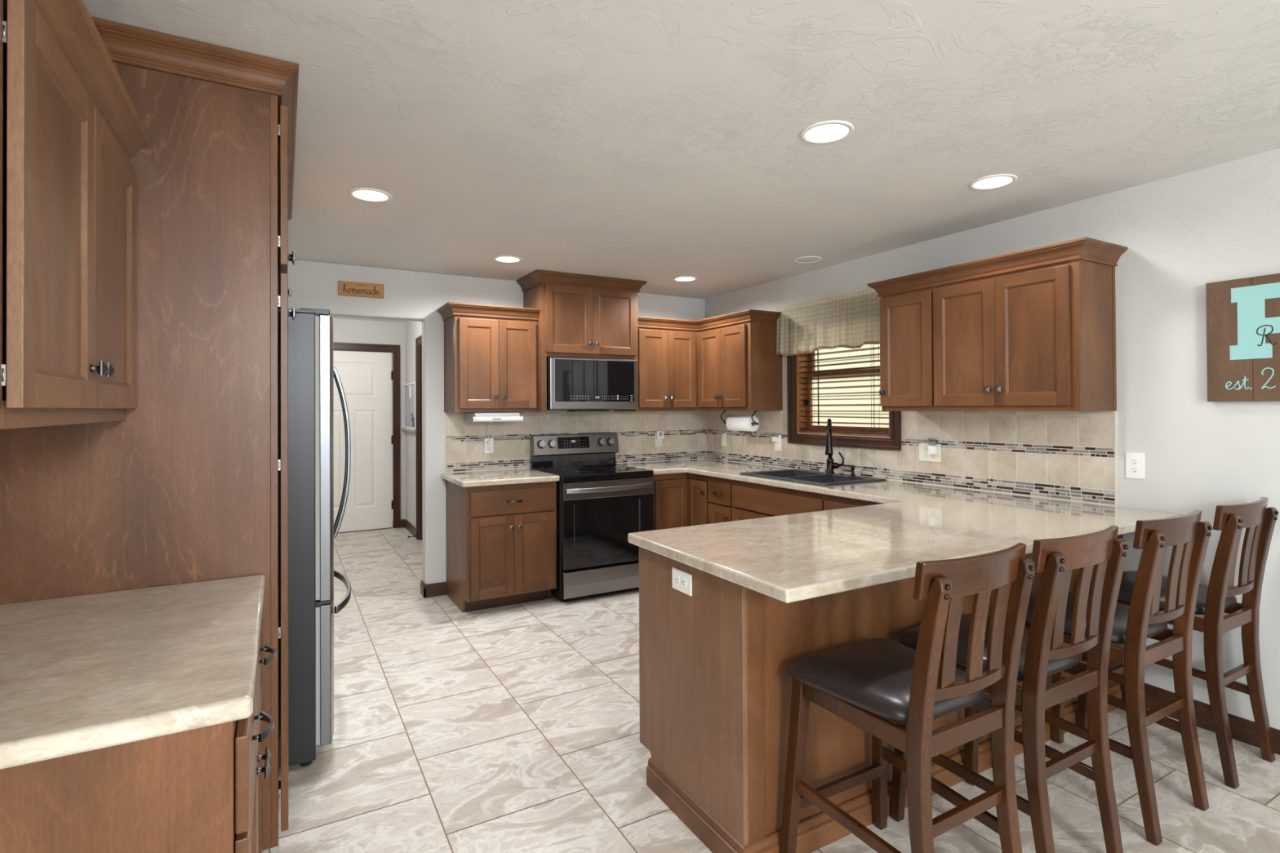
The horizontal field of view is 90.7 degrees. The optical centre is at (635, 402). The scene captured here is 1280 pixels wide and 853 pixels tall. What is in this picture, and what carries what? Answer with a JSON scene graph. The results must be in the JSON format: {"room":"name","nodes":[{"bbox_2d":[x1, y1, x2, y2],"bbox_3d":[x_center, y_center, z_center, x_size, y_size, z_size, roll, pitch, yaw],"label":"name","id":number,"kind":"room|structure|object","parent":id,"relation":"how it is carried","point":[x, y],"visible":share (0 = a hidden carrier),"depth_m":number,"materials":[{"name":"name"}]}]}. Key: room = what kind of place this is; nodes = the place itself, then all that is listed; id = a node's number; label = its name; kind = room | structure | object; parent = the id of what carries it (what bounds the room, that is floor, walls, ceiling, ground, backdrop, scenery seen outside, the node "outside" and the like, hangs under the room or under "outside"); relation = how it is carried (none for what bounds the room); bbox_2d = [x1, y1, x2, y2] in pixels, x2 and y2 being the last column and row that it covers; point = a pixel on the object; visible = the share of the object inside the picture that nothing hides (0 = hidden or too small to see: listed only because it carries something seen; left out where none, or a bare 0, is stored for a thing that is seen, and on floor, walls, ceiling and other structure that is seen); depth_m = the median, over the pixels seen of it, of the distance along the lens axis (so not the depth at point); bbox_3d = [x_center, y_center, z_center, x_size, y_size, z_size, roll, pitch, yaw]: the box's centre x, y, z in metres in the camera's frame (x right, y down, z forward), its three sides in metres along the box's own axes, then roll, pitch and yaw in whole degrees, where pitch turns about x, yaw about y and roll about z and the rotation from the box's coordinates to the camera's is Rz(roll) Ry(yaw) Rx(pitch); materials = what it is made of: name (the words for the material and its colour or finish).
{"room":"kitchen","nodes":[
{"label":"kitchen","id":0,"kind":"room"},
{"bbox_2d":[333,318,405,519],"bbox_3d":[-3.867,0.261,6.910,2.790,2.417,0.120,0,-1,-29],"label":"wall","id":1,"kind":"structure","parent":0,"point":[344,331],"depth_m":7.40,"materials":[{"name":"grey paint"}]},
{"bbox_2d":[333,351,392,532],"bbox_3d":[-3.258,0.437,7.197,0.922,2.047,0.059,0,-1,-29],"label":"door","id":2,"kind":"structure","parent":1,"relation":"in","point":[366,378],"depth_m":7.27,"materials":[{"name":"white"}]},
{"bbox_2d":[333,342,400,533],"bbox_3d":[-3.275,0.395,7.215,1.094,2.147,0.121,0,-1,-29],"label":"trim","id":3,"kind":"structure","parent":1,"relation":"attached to","point":[394,349],"depth_m":7.41,"materials":[{"name":"brown wood"}]},
{"bbox_2d":[405,320,422,528],"bbox_3d":[-1.972,0.246,6.256,0.120,2.417,2.870,0,-1,-29],"label":"wall","id":4,"kind":"structure","parent":0,"point":[413,328],"depth_m":7.16,"materials":[{"name":"grey paint"}]},
{"bbox_2d":[401,382,415,431],"bbox_3d":[-2.576,0.048,7.166,0.044,0.542,0.765,0,-1,-29],"label":"board","id":5,"kind":"object","parent":4,"relation":"attached to","point":[410,402],"visible":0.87,"depth_m":7.15,"materials":[{"name":"white plastic"}]},
{"bbox_2d":[401,428,415,431],"bbox_3d":[-2.575,0.308,7.164,0.044,0.022,0.725,0,-1,-29],"label":"tray","id":6,"kind":"object","parent":5,"relation":"on","point":[406,429],"depth_m":7.00,"materials":[{"name":"grey"}]},
{"bbox_2d":[408,385,411,397],"bbox_3d":[-2.551,-0.126,7.145,0.002,0.140,0.100,0,-1,-29],"label":"paper tag","id":7,"kind":"object","parent":5,"relation":"attached to","point":[410,389],"visible":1,"depth_m":7.14,"materials":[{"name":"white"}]},
{"bbox_2d":[400,519,416,537],"bbox_3d":[-2.557,1.417,7.120,0.060,0.095,0.768,0,-1,-29],"label":"baseboard","id":8,"kind":"structure","parent":4,"relation":"attached to","point":[405,523],"depth_m":7.23,"materials":[{"name":"brown wood"}]},
{"bbox_2d":[415,334,422,540],"bbox_3d":[-2.068,0.379,6.407,0.141,2.155,0.970,0,-1,-29],"label":"trim","id":9,"kind":"structure","parent":4,"relation":"attached to","point":[419,340],"depth_m":6.73,"materials":[{"name":"brown wood"}]},
{"bbox_2d":[287,259,705,584],"bbox_3d":[-1.240,0.232,4.947,4.290,2.417,0.130,0,-1,-29],"label":"wall","id":10,"kind":"structure","parent":0,"point":[408,295],"depth_m":4.71,"materials":[{"name":"grey paint"}]},
{"bbox_2d":[337,280,383,298],"bbox_3d":[-1.943,-0.800,4.476,0.298,0.100,0.021,0,-1,-29],"label":"sign","id":11,"kind":"object","parent":10,"relation":"attached to","point":[344,287],"visible":1,"depth_m":4.46,"materials":[{"name":"brown wood"}]},
{"bbox_2d":[420,580,446,598],"bbox_3d":[-1.528,1.393,4.765,0.161,0.095,0.144,0,-1,-29],"label":"baseboard","id":12,"kind":"structure","parent":10,"relation":"attached to","point":[435,589],"depth_m":4.71,"materials":[{"name":"brown wood"}]},
{"bbox_2d":[436,302,540,412],"bbox_3d":[-1.102,-0.316,4.735,0.678,0.772,0.385,0,-1,-29],"label":"upper cabinet","id":13,"kind":"object","parent":10,"relation":"attached to","point":[491,352],"visible":1,"depth_m":4.60,"materials":[{"name":"brown wood"}]},
{"bbox_2d":[464,412,523,444],"bbox_3d":[-1.079,0.194,4.739,0.370,0.244,0.362,0,-1,-29],"label":"under-cabinet light","id":14,"kind":"object","parent":13,"relation":"hanging from","point":[469,416],"visible":1,"depth_m":4.61,"materials":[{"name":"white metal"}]},
{"bbox_2d":[444,410,706,472],"bbox_3d":[-0.388,0.298,5.343,2.400,0.454,0.008,0,-1,-29],"label":"tiled wall","id":15,"kind":"structure","parent":10,"relation":"attached to","point":[684,431],"depth_m":5.27,"materials":[{"name":"beige tile"}]},
{"bbox_2d":[484,437,493,453],"bbox_3d":[-1.141,0.332,4.912,0.072,0.117,0.009,0,-1,-29],"label":"outlet","id":16,"kind":"object","parent":15,"relation":"attached to","point":[488,448],"visible":1,"depth_m":4.91,"materials":[{"name":"white plastic"}]},
{"bbox_2d":[654,433,662,446],"bbox_3d":[0.202,0.330,5.662,0.072,0.117,0.009,0,-1,-29],"label":"outlet","id":17,"kind":"object","parent":15,"relation":"attached to","point":[658,442],"visible":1,"depth_m":5.66,"materials":[{"name":"beige plastic"}]},
{"bbox_2d":[656,431,663,439],"bbox_3d":[0.217,0.288,5.652,0.072,0.072,0.022,0,-1,-29],"label":"plug","id":18,"kind":"object","parent":17,"relation":"attached to","point":[660,434],"visible":1,"depth_m":5.64,"materials":[{"name":"white plastic"}]},
{"bbox_2d":[516,270,647,412],"bbox_3d":[-0.429,-0.453,5.072,0.938,1.044,0.455,0,-1,-29],"label":"upper cabinet","id":19,"kind":"object","parent":10,"relation":"attached to","point":[580,316],"visible":0.86,"depth_m":4.88,"materials":[{"name":"brown wood"}]},
{"bbox_2d":[546,356,636,411],"bbox_3d":[-0.418,-0.136,5.079,0.742,0.410,0.429,0,-1,-29],"label":"microwave","id":20,"kind":"object","parent":19,"relation":"attached to","point":[573,384],"visible":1,"depth_m":4.88,"materials":[{"name":"black glass"}]},
{"bbox_2d":[637,315,698,411],"bbox_3d":[0.197,-0.317,5.460,0.639,0.772,0.385,0,-1,-29],"label":"upper cabinet","id":21,"kind":"object","parent":10,"relation":"attached to","point":[668,348],"visible":0.85,"depth_m":5.32,"materials":[{"name":"brown wood"}]},
{"bbox_2d":[83,0,1279,322],"bbox_3d":[-1.164,-1.078,1.584,7.715,0.150,12.080,0,-1,-29],"label":"ceiling","id":22,"kind":"structure","parent":0,"point":[654,142],"depth_m":2.23,"materials":[{"name":"white paint"}]},
{"bbox_2d":[348,187,392,201],"bbox_3d":[-1.264,-0.988,3.013,0.194,0.006,0.194,0,-1,-29],"label":"recessed light","id":23,"kind":"object","parent":22,"relation":"in","point":[369,194],"visible":1,"depth_m":3.00,"materials":[{"name":"white plastic"}]},
{"bbox_2d":[493,255,522,262],"bbox_3d":[-0.876,-0.980,4.322,0.194,0.006,0.194,0,-1,-29],"label":"recessed light","id":24,"kind":"object","parent":22,"relation":"in","point":[506,259],"visible":1,"depth_m":4.30,"materials":[{"name":"white plastic"}]},
{"bbox_2d":[672,275,697,281],"bbox_3d":[0.389,-0.981,5.011,0.194,0.006,0.194,0,-1,-29],"label":"recessed light","id":25,"kind":"object","parent":22,"relation":"in","point":[682,278],"visible":1,"depth_m":4.99,"materials":[{"name":"white plastic"}]},
{"bbox_2d":[793,256,822,262],"bbox_3d":[1.190,-0.990,4.385,0.194,0.006,0.194,0,-1,-29],"label":"recessed light","id":26,"kind":"object","parent":22,"relation":"in","point":[805,259],"visible":1,"depth_m":4.37,"materials":[{"name":"white plastic"}]},
{"bbox_2d":[800,120,854,143],"bbox_3d":[0.709,-1.004,2.351,0.194,0.006,0.194,0,-1,-29],"label":"recessed light","id":27,"kind":"object","parent":22,"relation":"in","point":[831,131],"visible":1,"depth_m":2.34,"materials":[{"name":"white plastic"}]},
{"bbox_2d":[968,173,1017,189],"bbox_3d":[1.625,-1.004,2.881,0.194,0.006,0.194,0,-1,-29],"label":"recessed light","id":28,"kind":"object","parent":22,"relation":"in","point":[993,181],"visible":1,"depth_m":2.87,"materials":[{"name":"white plastic"}]},
{"bbox_2d":[262,527,1279,852],"bbox_3d":[-1.262,1.417,1.743,7.495,0.002,12.300,0,-1,-29],"label":"floor","id":29,"kind":"structure","parent":0,"point":[515,728],"depth_m":2.53,"materials":[{"name":"tile"}]},
{"bbox_2d":[0,622,275,852],"bbox_3d":[-1.139,0.974,1.312,0.678,0.876,0.896,0,-1,-29],"label":"base cabinet","id":30,"kind":"object","parent":29,"relation":"on","point":[200,790],"visible":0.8,"depth_m":1.01,"materials":[{"name":"brown wood"}]},
{"bbox_2d":[0,574,265,769],"bbox_3d":[-1.149,0.517,1.301,0.650,0.038,0.913,0,-1,-29],"label":"countertop","id":31,"kind":"structure","parent":30,"relation":"on","point":[78,674],"depth_m":1.19,"materials":[{"name":"stone"}]},
{"bbox_2d":[0,17,298,850],"bbox_3d":[-1.470,0.212,1.963,0.737,2.414,0.655,0,-1,-29],"label":"pantry cabinet","id":32,"kind":"object","parent":29,"relation":"on","point":[183,489],"visible":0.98,"depth_m":1.78,"materials":[{"name":"brown wood"}]},
{"bbox_2d":[278,148,294,311],"bbox_3d":[-1.883,0.220,2.703,0.737,2.414,1.035,0,-1,-29],"label":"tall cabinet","id":33,"kind":"object","parent":29,"relation":"on","point":[291,153],"visible":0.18,"depth_m":2.61,"materials":[{"name":"brown wood"}]},
{"bbox_2d":[279,307,351,768],"bbox_3d":[-1.744,0.528,2.720,0.938,1.796,0.910,0,-1,-29],"label":"refrigerator","id":34,"kind":"object","parent":29,"relation":"on","point":[312,372],"visible":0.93,"depth_m":2.47,"materials":[{"name":"silver metal"}]},
{"bbox_2d":[445,480,556,613],"bbox_3d":[-0.986,0.999,4.623,0.644,0.876,0.666,0,-1,-29],"label":"base cabinet","id":35,"kind":"object","parent":29,"relation":"on","point":[501,540],"visible":0.87,"depth_m":4.38,"materials":[{"name":"brown wood"}]},
{"bbox_2d":[440,468,559,487],"bbox_3d":[-1.002,0.542,4.620,0.688,0.038,0.664,0,-1,-29],"label":"countertop","id":36,"kind":"structure","parent":35,"relation":"on","point":[504,477],"depth_m":4.45,"materials":[{"name":"stone"}]},
{"bbox_2d":[529,432,653,601],"bbox_3d":[-0.340,0.845,4.931,0.760,1.182,0.739,0,-1,-29],"label":"range","id":37,"kind":"object","parent":29,"relation":"on","point":[600,501],"visible":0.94,"depth_m":4.67,"materials":[{"name":"black glass"}]},
{"bbox_2d":[532,464,653,477],"bbox_3d":[-0.344,0.525,4.934,0.756,0.010,0.620,0,-1,-29],"label":"cooktop","id":38,"kind":"object","parent":37,"relation":"in","point":[561,470],"depth_m":4.84,"materials":[{"name":"black glass"}]},
{"bbox_2d":[652,472,709,530],"bbox_3d":[0.459,0.997,5.297,0.978,0.876,0.899,0,-1,-29],"label":"base cabinet","id":39,"kind":"object","parent":29,"relation":"on","point":[680,500],"visible":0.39,"depth_m":4.99,"materials":[{"name":"brown wood"}]},
{"bbox_2d":[707,476,733,524],"bbox_3d":[0.881,0.991,4.847,0.680,0.876,0.296,0,-1,-29],"label":"base cabinet","id":40,"kind":"object","parent":29,"relation":"on","point":[719,490],"visible":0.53,"depth_m":4.70,"materials":[{"name":"brown wood"}]},
{"bbox_2d":[731,480,825,520],"bbox_3d":[1.175,0.985,4.330,0.672,0.876,0.888,0,-1,-29],"label":"base cabinet","id":41,"kind":"object","parent":29,"relation":"on","point":[749,500],"visible":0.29,"depth_m":4.22,"materials":[{"name":"brown wood"}]},
{"bbox_2d":[823,494,881,511],"bbox_3d":[1.540,0.978,3.668,0.680,0.876,0.620,0,-1,-29],"label":"base cabinet","id":42,"kind":"object","parent":29,"relation":"on","point":[831,502],"visible":0.02,"depth_m":3.68,"materials":[{"name":"brown wood"}]},
{"bbox_2d":[638,534,1124,852],"bbox_3d":[1.147,0.973,2.713,2.300,0.875,0.690,0,-1,-29],"label":"base cabinet","id":43,"kind":"object","parent":29,"relation":"on","point":[715,680],"visible":0.34,"depth_m":2.05,"materials":[{"name":"brown wood"}]},
{"bbox_2d":[671,567,692,595],"bbox_3d":[0.155,0.609,2.154,0.009,0.072,0.117,0,-1,-29],"label":"outlet","id":44,"kind":"object","parent":43,"relation":"attached to","point":[682,581],"visible":1,"depth_m":2.15,"materials":[{"name":"white plastic"}]},
{"bbox_2d":[675,575,679,585],"bbox_3d":[0.143,0.609,2.170,0.002,0.033,0.028,0,-1,-29],"label":"receptacle","id":45,"kind":"object","parent":44,"relation":"attached to","point":[677,577],"depth_m":2.17,"materials":[{"name":"grey plastic"}]},
{"bbox_2d":[681,577,686,587],"bbox_3d":[0.162,0.608,2.136,0.002,0.033,0.028,0,-1,-29],"label":"receptacle","id":46,"kind":"object","parent":44,"relation":"attached to","point":[683,580],"depth_m":2.13,"materials":[{"name":"grey plastic"}]},
{"bbox_2d":[615,458,1182,603],"bbox_3d":[0.531,0.527,3.797,2.317,0.038,3.597,0,-1,-29],"label":"countertop","id":47,"kind":"structure","parent":43,"relation":"on","point":[788,558],"depth_m":2.43,"materials":[{"name":"stone"}]},
{"bbox_2d":[739,468,886,485],"bbox_3d":[1.186,0.599,4.327,0.546,0.200,0.828,0,-1,-29],"label":"sink","id":48,"kind":"object","parent":47,"relation":"in","point":[817,477],"visible":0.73,"depth_m":4.35,"materials":[{"name":"stone"}]},
{"bbox_2d":[849,465,855,475],"bbox_3d":[1.458,0.460,4.261,0.034,0.072,0.103,0,0,21],"label":"soap dispenser","id":49,"kind":"object","parent":48,"relation":"on","point":[852,467],"visible":1,"depth_m":4.29,"materials":[{"name":"brown metal"}]},
{"bbox_2d":[825,418,844,473],"bbox_3d":[1.348,0.303,4.402,0.123,0.388,0.203,-1,-1,45],"label":"faucet","id":50,"kind":"object","parent":47,"relation":"on","point":[831,464],"visible":1,"depth_m":4.42,"materials":[{"name":"brown metal"}]},
{"bbox_2d":[780,542,1035,852],"bbox_3d":[0.753,0.893,1.784,0.442,1.026,0.534,0,-1,-29],"label":"counter stool","id":51,"kind":"object","parent":29,"relation":"on","point":[868,684],"visible":1,"depth_m":1.66,"materials":[{"name":"brown wood"}]},
{"bbox_2d":[890,525,1128,852],"bbox_3d":[1.184,0.892,2.024,0.442,1.026,0.534,0,-1,-29],"label":"counter stool","id":52,"kind":"object","parent":29,"relation":"on","point":[1044,653],"visible":0.81,"depth_m":1.86,"materials":[{"name":"brown wood"}]},
{"bbox_2d":[1014,509,1212,845],"bbox_3d":[1.693,0.892,2.309,0.442,1.026,0.534,0,-1,-29],"label":"counter stool","id":53,"kind":"object","parent":29,"relation":"on","point":[1139,621],"visible":0.77,"depth_m":2.12,"materials":[{"name":"brown wood"}]},
{"bbox_2d":[1076,497,1279,789],"bbox_3d":[2.218,0.891,2.602,0.442,1.026,0.534,0,-1,-29],"label":"counter stool","id":54,"kind":"object","parent":29,"relation":"on","point":[1216,598],"visible":0.82,"depth_m":2.41,"materials":[{"name":"brown wood"}]},
{"bbox_2d":[705,148,1279,729],"bbox_3d":[2.854,0.189,2.160,0.140,2.417,8.990,0,-1,-29],"label":"wall","id":55,"kind":"structure","parent":0,"point":[1181,233],"depth_m":2.82,"materials":[{"name":"grey paint"}]},
{"bbox_2d":[696,309,782,410],"bbox_3d":[0.842,-0.322,5.231,0.374,0.772,0.762,0,-1,-29],"label":"upper cabinet","id":56,"kind":"object","parent":55,"relation":"attached to","point":[740,368],"visible":0.91,"depth_m":5.01,"materials":[{"name":"brown wood"}]},
{"bbox_2d":[720,410,759,425],"bbox_3d":[0.847,0.121,5.209,0.069,0.120,0.442,0,-1,-29],"label":"paper towel holder","id":57,"kind":"object","parent":56,"relation":"attached to","point":[754,423],"visible":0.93,"depth_m":5.06,"materials":[{"name":"black metal"}]},
{"bbox_2d":[725,415,759,431],"bbox_3d":[0.874,0.169,5.201,0.128,0.128,0.280,0,-1,-29],"label":"paper towel roll","id":58,"kind":"object","parent":57,"relation":"on","point":[733,423],"visible":0.95,"depth_m":5.12,"materials":[{"name":"white paper"}]},
{"bbox_2d":[776,288,880,355],"bbox_3d":[1.402,-0.563,4.521,0.082,0.398,1.115,0,-1,-29],"label":"curtain valance","id":59,"kind":"object","parent":55,"relation":"attached to","point":[852,320],"visible":0.86,"depth_m":4.53,"materials":[{"name":"fabric"}]},
{"bbox_2d":[786,351,901,450],"bbox_3d":[1.504,-0.185,4.542,0.163,0.991,1.026,0,-1,-29],"label":"window","id":60,"kind":"structure","parent":55,"relation":"in","point":[793,376],"depth_m":4.78,"materials":[{"name":"brown wood"}]},
{"bbox_2d":[799,344,888,435],"bbox_3d":[1.479,-0.183,4.529,0.065,0.801,0.832,0,-1,-29],"label":"window blinds","id":61,"kind":"object","parent":60,"relation":"attached to","point":[873,348],"visible":0.62,"depth_m":4.51,"materials":[{"name":"brown"}]},
{"bbox_2d":[706,410,1115,506],"bbox_3d":[1.474,0.281,4.478,0.008,0.454,3.336,0,-1,-29],"label":"tiled wall","id":62,"kind":"structure","parent":55,"relation":"attached to","point":[1064,455],"depth_m":3.61,"materials":[{"name":"beige tile"}]},
{"bbox_2d":[721,432,726,446],"bbox_3d":[0.789,0.330,5.684,0.010,0.117,0.072,0,-1,-29],"label":"light switch","id":63,"kind":"object","parent":62,"relation":"attached to","point":[723,435],"visible":1,"depth_m":5.68,"materials":[{"name":"beige plastic"}]},
{"bbox_2d":[774,435,781,451],"bbox_3d":[1.137,0.322,5.063,0.008,0.125,0.072,0,-1,-29],"label":"outlet","id":64,"kind":"object","parent":62,"relation":"attached to","point":[777,444],"visible":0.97,"depth_m":5.05,"materials":[{"name":"white plastic"}]},
{"bbox_2d":[772,432,777,441],"bbox_3d":[1.114,0.274,5.065,0.030,0.075,0.040,0,-1,-29],"label":"night light","id":65,"kind":"object","parent":64,"relation":"attached to","point":[775,435],"visible":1,"depth_m":5.05,"materials":[{"name":"white plastic"}]},
{"bbox_2d":[776,439,779,447],"bbox_3d":[1.135,0.322,5.062,0.002,0.067,0.033,0,-1,-29],"label":"receptacle","id":66,"kind":"object","parent":64,"relation":"attached to","point":[777,442],"depth_m":5.05,"materials":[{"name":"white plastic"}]},
{"bbox_2d":[919,443,941,462],"bbox_3d":[1.800,0.305,3.876,0.009,0.112,0.150,0,-1,-29],"label":"outlet","id":67,"kind":"object","parent":62,"relation":"attached to","point":[924,455],"visible":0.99,"depth_m":3.88,"materials":[{"name":"beige plastic"}]},
{"bbox_2d":[928,437,936,454],"bbox_3d":[1.798,0.262,3.838,0.032,0.102,0.038,0,-1,-29],"label":"night light","id":68,"kind":"object","parent":67,"relation":"attached to","point":[931,441],"visible":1,"depth_m":3.83,"materials":[{"name":"white plastic"}]},
{"bbox_2d":[866,236,1127,411],"bbox_3d":[1.862,-0.342,3.406,0.374,0.772,1.198,0,-1,-29],"label":"upper cabinet","id":69,"kind":"object","parent":55,"relation":"attached to","point":[1033,329],"visible":1,"depth_m":3.14,"materials":[{"name":"brown wood"}]},
{"bbox_2d":[1113,411,1118,506],"bbox_3d":[2.290,0.267,3.017,0.009,0.452,0.009,0,-1,-29],"label":"trim","id":70,"kind":"structure","parent":55,"relation":"attached to","point":[1114,412],"depth_m":3.02,"materials":[{"name":"beige tile"}]},
{"bbox_2d":[1125,452,1144,479],"bbox_3d":[2.327,0.293,2.950,0.009,0.121,0.075,0,-1,-29],"label":"outlet","id":71,"kind":"object","parent":55,"relation":"attached to","point":[1135,462],"visible":1,"depth_m":2.95,"materials":[{"name":"white plastic"}]},
{"bbox_2d":[1130,458,1138,464],"bbox_3d":[2.325,0.274,2.949,0.002,0.028,0.033,0,-1,-29],"label":"receptacle","id":72,"kind":"object","parent":71,"relation":"attached to","point":[1133,461],"depth_m":2.95,"materials":[{"name":"white plastic"}]},
{"bbox_2d":[1130,466,1138,472],"bbox_3d":[2.325,0.313,2.949,0.002,0.028,0.033,0,-1,-29],"label":"receptacle","id":73,"kind":"object","parent":71,"relation":"attached to","point":[1133,469],"depth_m":2.95,"materials":[{"name":"white plastic"}]},
{"bbox_2d":[1144,692,1279,755],"bbox_3d":[3.650,1.333,0.581,0.014,0.095,5.478,0,-1,-29],"label":"baseboard","id":74,"kind":"structure","parent":55,"relation":"attached to","point":[1242,730],"depth_m":2.63,"materials":[{"name":"brown wood"}]},
{"bbox_2d":[1205,273,1279,401],"bbox_3d":[2.591,-0.261,2.450,0.035,0.505,0.585,0,-1,-29],"label":"monogram sign","id":75,"kind":"object","parent":55,"relation":"attached to","point":[1243,314],"visible":1,"depth_m":2.59,"materials":[{"name":"brown wood"}]},
{"label":"outside","id":76,"kind":"structure","parent":0,"visible":0},
{"bbox_3d":[5.388,1.867,6.428,8.325,0.100,18.000,0,-1,-29],"label":"ground","id":77,"kind":"structure","parent":76,"visible":0},
{"bbox_2d":[812,343,888,427],"bbox_3d":[3.749,0.275,6.388,0.222,3.100,11.500,0,-1,-29],"label":"house","id":78,"kind":"structure","parent":77,"relation":"on","point":[864,346],"depth_m":8.05,"materials":[{"name":"beige plastic"}]},
{"bbox_3d":[-2.087,0.215,2.188,0.120,2.417,3.860,0,-1,-29],"label":"wall","id":79,"kind":"structure","parent":0,"visible":0},
{"bbox_2d":[0,0,151,429],"bbox_3d":[-1.263,-0.342,1.225,0.379,0.772,0.950,0,-1,-29],"label":"upper cabinet","id":80,"kind":"object","parent":79,"relation":"attached to","point":[71,128],"visible":1,"depth_m":1.18,"materials":[{"name":"brown wood"}]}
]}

